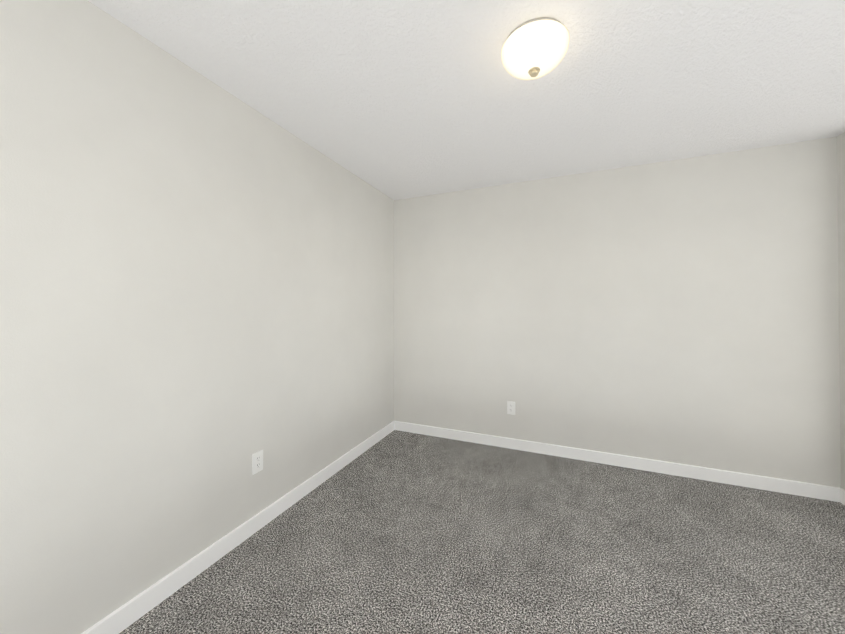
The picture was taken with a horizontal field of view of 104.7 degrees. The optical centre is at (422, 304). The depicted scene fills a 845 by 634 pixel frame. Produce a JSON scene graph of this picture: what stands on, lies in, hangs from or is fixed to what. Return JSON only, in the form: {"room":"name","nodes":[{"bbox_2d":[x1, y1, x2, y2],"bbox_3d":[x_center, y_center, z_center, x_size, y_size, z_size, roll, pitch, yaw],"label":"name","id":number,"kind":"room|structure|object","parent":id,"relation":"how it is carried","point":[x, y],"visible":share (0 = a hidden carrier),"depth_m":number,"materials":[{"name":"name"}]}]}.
{"room":"empty bedroom","nodes":[
{"label":"empty bedroom","id":0,"kind":"room"},
{"bbox_2d":[0,0,393,633],"bbox_3d":[-1.017,0.086,1.929,0.120,2.440,3.640,0,-1,23],"label":"wall","id":1,"kind":"structure","parent":0,"point":[196,290],"depth_m":1.41,"materials":[{"name":"paint"}]},
{"bbox_2d":[81,421,393,633],"bbox_3d":[-0.955,1.260,1.893,0.014,0.092,3.400,0,-1,23],"label":"baseboard","id":2,"kind":"structure","parent":1,"relation":"attached to","point":[128,613],"depth_m":1.65,"materials":[{"name":"white wood"}]},
{"bbox_2d":[252,450,262,474],"bbox_3d":[-0.958,0.914,1.897,0.007,0.118,0.073,0,-1,23],"label":"electrical outlet","id":3,"kind":"object","parent":1,"relation":"attached to","point":[257,461],"visible":1,"depth_m":1.89,"materials":[{"name":"white plastic"}]},
{"bbox_2d":[255,455,260,468],"bbox_3d":[-0.956,0.914,1.896,0.002,0.064,0.034,0,-1,23],"label":"receptacle","id":4,"kind":"object","parent":3,"relation":"attached to","point":[257,457],"depth_m":1.89,"materials":[{"name":"white plastic"}]},
{"bbox_2d":[88,0,844,199],"bbox_3d":[0.583,-1.190,1.270,3.590,0.100,3.640,0,-1,23],"label":"ceiling","id":5,"kind":"structure","parent":0,"point":[398,99],"depth_m":1.64,"materials":[{"name":"white paint"}]},
{"bbox_2d":[501,17,568,79],"bbox_3d":[0.485,-1.067,1.416,0.280,0.143,0.280,0,-1,23],"label":"flush-mount light","id":6,"kind":"object","parent":5,"relation":"attached to","point":[535,48],"visible":1,"depth_m":1.34,"materials":[{"name":"frosted glass"},{"name":"brushed nickel"}]},
{"bbox_2d":[119,430,844,633],"bbox_3d":[0.583,1.349,1.247,3.590,0.100,3.640,0,-1,23],"label":"floor","id":7,"kind":"structure","parent":0,"point":[397,532],"depth_m":1.68,"materials":[{"name":"grey carpet"}]},
{"bbox_2d":[394,137,840,487],"bbox_3d":[1.319,0.094,2.858,3.470,2.440,0.120,0,-1,23],"label":"wall","id":8,"kind":"structure","parent":0,"point":[684,311],"depth_m":2.61,"materials":[{"name":"paint"}]},
{"bbox_2d":[507,401,514,414],"bbox_3d":[0.815,0.947,2.993,0.073,0.118,0.007,0,-1,23],"label":"electrical outlet","id":9,"kind":"object","parent":8,"relation":"attached to","point":[510,407],"visible":1,"depth_m":2.99,"materials":[{"name":"white plastic"}]},
{"bbox_2d":[509,404,513,411],"bbox_3d":[0.814,0.947,2.991,0.034,0.064,0.002,0,-1,23],"label":"receptacle","id":10,"kind":"object","parent":9,"relation":"attached to","point":[511,406],"depth_m":2.99,"materials":[{"name":"white plastic"}]},
{"bbox_2d":[394,421,839,501],"bbox_3d":[1.238,1.268,2.809,3.350,0.092,0.014,0,-1,23],"label":"baseboard","id":11,"kind":"structure","parent":8,"relation":"attached to","point":[816,491],"depth_m":2.59,"materials":[{"name":"white wood"}]},
{"bbox_2d":[837,132,844,489],"bbox_3d":[2.160,0.073,0.532,0.120,2.440,3.520,0,-1,23],"label":"wall","id":12,"kind":"structure","parent":0,"point":[841,191],"depth_m":2.16,"materials":[{"name":"paint"}]},
{"bbox_2d":[840,488,844,505],"bbox_3d":[2.121,1.248,0.603,0.014,0.092,3.400,0,-1,23],"label":"baseboard","id":13,"kind":"structure","parent":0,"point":[842,496],"depth_m":2.14,"materials":[{"name":"white wood"}]}
]}

